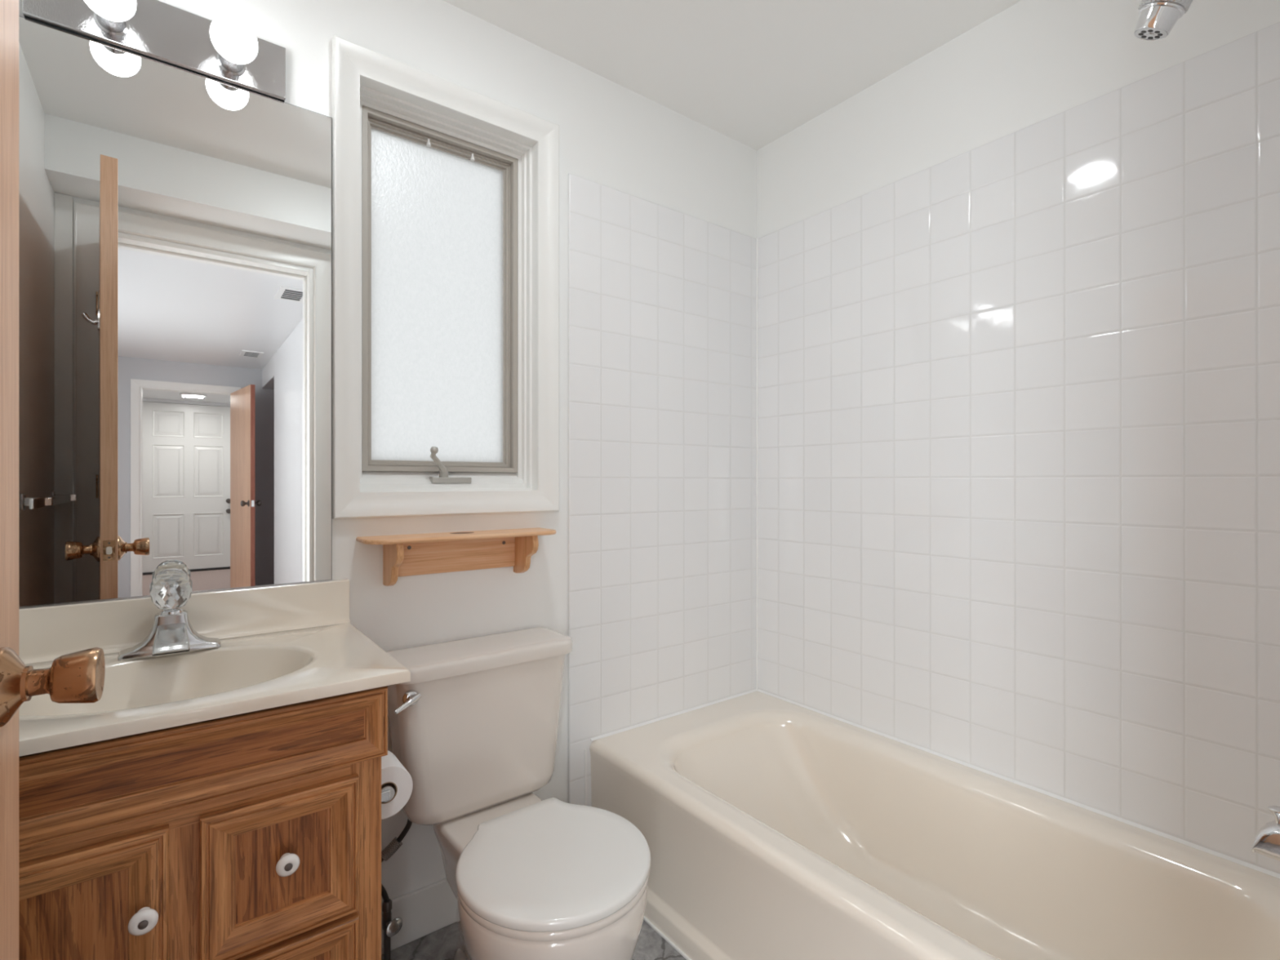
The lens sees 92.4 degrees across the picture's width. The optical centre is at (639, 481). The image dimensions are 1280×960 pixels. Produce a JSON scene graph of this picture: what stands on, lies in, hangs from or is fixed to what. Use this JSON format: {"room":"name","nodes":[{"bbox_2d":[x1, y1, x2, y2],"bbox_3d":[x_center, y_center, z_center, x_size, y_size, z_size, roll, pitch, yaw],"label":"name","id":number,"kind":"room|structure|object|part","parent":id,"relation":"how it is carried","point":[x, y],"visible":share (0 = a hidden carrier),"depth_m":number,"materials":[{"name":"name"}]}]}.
{"room":"bathroom","nodes":[
{"label":"bathroom","id":0,"kind":"room"},
{"bbox_2d":[18,0,756,903],"bbox_3d":[-0.446,-0.049,1.760,2.327,2.428,0.150,0,0,-37],"label":"wall","id":1,"kind":"structure","parent":0,"point":[613,135],"depth_m":1.70,"materials":[{"name":"paint"}]},
{"bbox_2d":[22,0,285,102],"bbox_3d":[-0.930,-0.915,1.207,0.421,0.118,0.145,0,0,-37],"label":"vanity light","id":2,"kind":"object","parent":1,"relation":"attached to","point":[225,49],"visible":1,"depth_m":1.24,"materials":[{"name":"silver metal"}]},
{"bbox_3d":[-0.982,-0.897,1.134,0.082,0.082,0.092,0,0,-37],"label":"globe bulb","id":3,"kind":"part","parent":2,"relation":"part of","materials":[{"name":"white glass"}]},
{"bbox_2d":[93,12,128,36],"bbox_3d":[-1.017,-0.897,1.180,0.052,0.052,0.048,0,0,-37],"label":"socket","id":4,"kind":"object","parent":2,"relation":"attached to","point":[103,27],"depth_m":1.19,"materials":[{"name":"silver metal"}]},
{"bbox_2d":[216,52,245,75],"bbox_3d":[-0.862,-0.897,1.298,0.052,0.052,0.048,0,0,-37],"label":"socket","id":5,"kind":"object","parent":2,"relation":"attached to","point":[224,67],"depth_m":1.30,"materials":[{"name":"silver metal"}]},
{"bbox_3d":[-0.827,-0.897,1.251,0.082,0.082,0.092,0,0,-37],"label":"globe bulb","id":6,"kind":"part","parent":2,"relation":"part of","materials":[{"name":"white glass"}]},
{"bbox_2d":[18,15,332,608],"bbox_3d":[-0.985,-0.312,1.251,0.650,1.090,0.009,0,0,-37],"label":"wall mirror","id":7,"kind":"object","parent":1,"relation":"attached to","point":[175,224],"visible":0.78,"depth_m":1.26,"materials":[{"name":"grey mirror"}]},
{"bbox_2d":[18,578,351,664],"bbox_3d":[-0.963,0.283,1.251,0.684,0.098,0.035,0,0,-37],"label":"backsplash","id":8,"kind":"structure","parent":1,"relation":"attached to","point":[46,633],"depth_m":1.28,"materials":[{"name":"beige stone"}]},
{"bbox_2d":[381,878,457,955],"bbox_3d":[-0.729,1.104,1.444,1.293,0.122,0.012,0,0,-37],"label":"baseboard","id":9,"kind":"structure","parent":1,"relation":"attached to","point":[425,910],"depth_m":1.57,"materials":[{"name":"paint"}]},
{"bbox_2d":[361,105,517,483],"bbox_3d":[-0.537,-0.477,1.697,0.433,0.964,0.118,0,0,-37],"label":"window","id":10,"kind":"structure","parent":1,"relation":"in","point":[439,210],"depth_m":1.72,"materials":[{"name":"white glass"}]},
{"bbox_3d":[-0.547,-0.077,1.631,0.021,0.032,0.025,0,0,-37],"label":"crank knob","id":11,"kind":"part","parent":10,"relation":"part of","materials":[{"name":"grey metal"}]},
{"bbox_3d":[-0.539,-0.038,1.659,0.027,0.069,0.064,0,0,10],"label":"crank arm","id":12,"kind":"part","parent":10,"relation":"part of","materials":[{"name":"grey metal"}]},
{"bbox_2d":[332,35,559,518],"bbox_3d":[-0.481,-0.478,1.624,0.602,1.131,0.024,0,0,-37],"label":"trim","id":13,"kind":"structure","parent":1,"relation":"attached to","point":[350,60],"depth_m":1.53,"materials":[{"name":"paint"}]},
{"bbox_2d":[360,75,537,492],"bbox_3d":[-0.533,-0.478,1.692,0.492,1.021,0.151,0,0,-37],"label":"window frame","id":14,"kind":"structure","parent":1,"relation":"attached to","point":[374,95],"depth_m":1.77,"materials":[{"name":"paint"}]},
{"bbox_2d":[355,527,555,586],"bbox_3d":[-0.450,0.195,1.581,0.498,0.123,0.130,0,0,-37],"label":"wall shelf","id":15,"kind":"object","parent":1,"relation":"attached to","point":[410,554],"visible":1,"depth_m":1.60,"materials":[{"name":"brown wood"}]},
{"bbox_2d":[568,173,755,806],"bbox_3d":[0.117,0.122,2.089,0.833,2.086,0.008,0,0,-37],"label":"tiled wall","id":16,"kind":"structure","parent":1,"relation":"attached to","point":[662,300],"depth_m":2.03,"materials":[{"name":"white tile"}]},
{"bbox_2d":[755,238,758,689],"bbox_3d":[0.445,-0.064,2.329,0.005,1.714,0.005,0,0,-37],"label":"trim","id":17,"kind":"structure","parent":16,"relation":"attached to","point":[757,239],"depth_m":2.33,"materials":[{"name":"white"}]},
{"bbox_2d":[381,920,686,959],"bbox_3d":[0.058,1.205,1.097,2.327,0.080,1.817,0,0,-37],"label":"floor","id":18,"kind":"structure","parent":0,"point":[441,944],"depth_m":1.53,"materials":[{"name":"tile"}]},
{"bbox_2d":[18,685,387,959],"bbox_3d":[-0.831,0.761,1.050,0.649,0.807,0.500,0,0,-37],"label":"vanity cabinet","id":19,"kind":"object","parent":18,"relation":"on","point":[255,835],"visible":0.99,"depth_m":0.92,"materials":[{"name":"brown wood"}]},
{"bbox_3d":[-0.817,0.781,0.805,0.224,0.465,0.001,0,0,-37],"label":"panel","id":20,"kind":"part","parent":19,"relation":"part of","materials":[{"name":"brown wood"}]},
{"bbox_3d":[-0.812,0.781,0.799,0.316,0.557,0.018,0,0,-37],"label":"frame","id":21,"kind":"part","parent":19,"relation":"part of","materials":[{"name":"brown wood"}]},
{"bbox_3d":[-0.695,0.613,0.860,0.033,0.033,0.028,0,0,-37],"label":"knob","id":22,"kind":"part","parent":19,"relation":"part of","materials":[{"name":"white ceramic"}]},
{"bbox_3d":[-0.700,0.419,0.894,0.562,0.051,0.001,0,0,-37],"label":"panel","id":23,"kind":"part","parent":19,"relation":"part of","materials":[{"name":"brown wood"}]},
{"bbox_3d":[-0.695,0.419,0.888,0.630,0.119,0.018,0,0,-37],"label":"frame","id":24,"kind":"part","parent":19,"relation":"part of","materials":[{"name":"brown wood"}]},
{"bbox_2d":[18,578,410,756],"bbox_3d":[-0.826,0.351,1.070,0.685,0.234,0.489,0,0,-37],"label":"countertop","id":25,"kind":"structure","parent":19,"relation":"on","point":[282,645],"depth_m":1.17,"materials":[{"name":"beige stone"}]},
{"bbox_2d":[18,648,312,715],"bbox_3d":[-0.802,0.403,1.057,0.424,0.130,0.320,0,0,-37],"label":"sink","id":26,"kind":"object","parent":25,"relation":"in","point":[130,685],"depth_m":1.17,"materials":[{"name":"beige ceramic"}]},
{"bbox_2d":[117,568,221,661],"bbox_3d":[-0.895,0.252,1.173,0.158,0.161,0.134,0,0,-37],"label":"sink faucet","id":27,"kind":"object","parent":25,"relation":"on","point":[171,632],"visible":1,"depth_m":1.17,"materials":[{"name":"silver metal"}]},
{"bbox_3d":[-0.882,0.296,1.155,0.055,0.048,0.089,0,0,-37],"label":"spout","id":28,"kind":"part","parent":27,"relation":"part of","materials":[{"name":"silver metal"}]},
{"bbox_3d":[-0.569,0.617,0.983,0.220,0.228,0.018,0,0,-37],"label":"frame","id":29,"kind":"part","parent":19,"relation":"part of","materials":[{"name":"brown wood"}]},
{"bbox_3d":[-0.574,0.617,0.990,0.133,0.141,0.001,0,0,-37],"label":"panel","id":30,"kind":"part","parent":19,"relation":"part of","materials":[{"name":"brown wood"}]},
{"bbox_3d":[-0.563,0.609,0.980,0.033,0.033,0.028,0,0,-37],"label":"knob","id":31,"kind":"part","parent":19,"relation":"part of","materials":[{"name":"white ceramic"}]},
{"bbox_3d":[-0.569,0.856,0.983,0.220,0.229,0.018,0,0,-37],"label":"frame","id":32,"kind":"part","parent":19,"relation":"part of","materials":[{"name":"brown wood"}]},
{"bbox_3d":[-0.574,0.856,0.990,0.133,0.142,0.001,0,0,-37],"label":"panel","id":33,"kind":"part","parent":19,"relation":"part of","materials":[{"name":"brown wood"}]},
{"bbox_2d":[381,782,395,801],"bbox_3d":[-0.563,0.635,1.280,0.069,0.040,0.144,0,0,-37],"label":"paper holder","id":34,"kind":"object","parent":19,"relation":"attached to","point":[388,791],"visible":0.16,"depth_m":1.24,"materials":[{"name":"silver metal"}]},
{"bbox_3d":[-0.530,0.635,1.227,0.058,0.040,0.020,0,0,-37],"label":"holder arm","id":35,"kind":"part","parent":34,"relation":"part of","materials":[{"name":"silver metal"}]},
{"bbox_2d":[381,750,413,819],"bbox_3d":[-0.547,0.635,1.292,0.105,0.105,0.102,0,0,-37],"label":"toilet paper roll","id":36,"kind":"object","parent":34,"relation":"hanging from","point":[393,771],"visible":0.45,"depth_m":1.27,"materials":[{"name":"white paper"}]},
{"bbox_2d":[381,818,412,959],"bbox_3d":[-0.595,0.986,1.474,0.088,0.358,0.055,0,0,-37],"label":"supply hose","id":37,"kind":"object","parent":18,"relation":"on","point":[390,927],"visible":0.78,"depth_m":1.47,"materials":[{"name":"grey rubber"}]},
{"bbox_3d":[-0.585,1.062,1.464,0.014,0.034,0.048,0,0,26],"label":"valve handle","id":38,"kind":"part","parent":37,"relation":"part of","materials":[{"name":"silver metal"}]},
{"bbox_2d":[386,626,650,959],"bbox_3d":[-0.255,0.792,1.364,0.480,0.746,0.710,0,0,-37],"label":"toilet","id":39,"kind":"object","parent":18,"relation":"on","point":[474,726],"visible":0.91,"depth_m":1.40,"materials":[{"name":"white ceramic"}]},
{"bbox_3d":[-0.512,0.491,1.357,0.015,0.032,0.062,0,0,36],"label":"lever arm","id":40,"kind":"part","parent":39,"relation":"part of","materials":[{"name":"silver metal"}]},
{"bbox_3d":[-0.409,0.632,1.571,0.444,0.352,0.174,0,0,-37],"label":"tank","id":41,"kind":"part","parent":39,"relation":"part of","materials":[{"name":"white ceramic"}]},
{"bbox_3d":[-0.408,0.437,1.571,0.475,0.037,0.195,0,0,-37],"label":"tank lid","id":42,"kind":"part","parent":39,"relation":"part of","materials":[{"name":"white ceramic"}]},
{"bbox_3d":[-0.233,0.972,1.308,0.368,0.386,0.590,0,0,-37],"label":"bowl","id":43,"kind":"part","parent":39,"relation":"part of","materials":[{"name":"white ceramic"}]},
{"bbox_3d":[-0.168,0.769,1.222,0.374,0.016,0.377,0,0,-37],"label":"seat","id":44,"kind":"part","parent":39,"relation":"part of","materials":[{"name":"white plastic"}]},
{"bbox_3d":[-0.172,0.749,1.227,0.380,0.024,0.391,0,0,-37],"label":"lid","id":45,"kind":"part","parent":39,"relation":"part of","materials":[{"name":"white plastic"}]},
{"bbox_2d":[589,690,1279,959],"bbox_3d":[0.605,0.979,1.490,0.764,0.372,1.535,0,0,-37],"label":"bathtub","id":46,"kind":"object","parent":18,"relation":"on","point":[772,828],"visible":0.94,"depth_m":1.51,"materials":[{"name":"beige ceramic"}]},
{"bbox_2d":[443,0,1021,150],"bbox_3d":[0.058,-1.303,1.097,2.327,0.080,1.817,0,0,-37],"label":"ceiling","id":47,"kind":"structure","parent":0,"point":[752,73],"depth_m":1.76,"materials":[{"name":"paint"}]},
{"bbox_2d":[756,0,1279,238],"bbox_3d":[0.990,-0.049,1.710,0.100,2.428,1.667,0,0,-37],"label":"wall","id":48,"kind":"structure","parent":0,"point":[1032,62],"depth_m":1.70,"materials":[{"name":"paint"}]},
{"bbox_2d":[758,22,1279,874],"bbox_3d":[0.915,0.122,1.720,0.008,2.086,1.544,0,0,-37],"label":"tiled wall","id":49,"kind":"structure","parent":48,"relation":"attached to","point":[1019,391],"depth_m":1.53,"materials":[{"name":"white tile"}]},
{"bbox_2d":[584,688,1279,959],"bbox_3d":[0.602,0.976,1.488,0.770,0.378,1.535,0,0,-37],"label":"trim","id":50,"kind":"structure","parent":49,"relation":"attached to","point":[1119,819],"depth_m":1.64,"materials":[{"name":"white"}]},
{"bbox_3d":[0.573,-0.049,0.419,2.127,2.428,0.115,0,0,-37],"label":"wall","id":51,"kind":"structure","parent":0,"visible":0},
{"bbox_2d":[0,0,105,959],"bbox_3d":[-0.427,0.117,0.270,0.183,2.071,0.861,0,0,-33],"label":"door","id":52,"kind":"structure","parent":51,"relation":"in","point":[78,677],"depth_m":0.60,"materials":[{"name":"brown wood"}]},
{"bbox_3d":[-0.567,0.195,0.607,0.050,0.054,0.054,0,0,-33],"label":"knob","id":53,"kind":"part","parent":52,"relation":"part of","materials":[{"name":"gold metal"}]},
{"bbox_2d":[1133,0,1192,40],"bbox_3d":[0.987,-0.894,0.998,0.075,0.213,0.294,0,0,-37],"label":"shower head","id":54,"kind":"object","parent":51,"relation":"attached to","point":[1157,19],"visible":1,"depth_m":1.07},
{"bbox_3d":[1.051,0.122,0.860,0.814,2.086,0.008,0,0,-37],"label":"tiled wall","id":55,"kind":"structure","parent":51,"relation":"attached to","visible":0},
{"bbox_2d":[1252,805,1279,861],"bbox_3d":[1.034,0.554,0.937,0.054,0.076,0.136,0,0,-37],"label":"tub spout","id":56,"kind":"object","parent":55,"relation":"attached to","point":[1267,841],"visible":1,"depth_m":0.96,"materials":[{"name":"silver metal"}]},
{"bbox_3d":[1.008,0.527,0.970,0.023,0.024,0.023,0,0,-37],"label":"diverter knob","id":57,"kind":"part","parent":56,"relation":"part of","materials":[{"name":"silver metal"}]}
]}

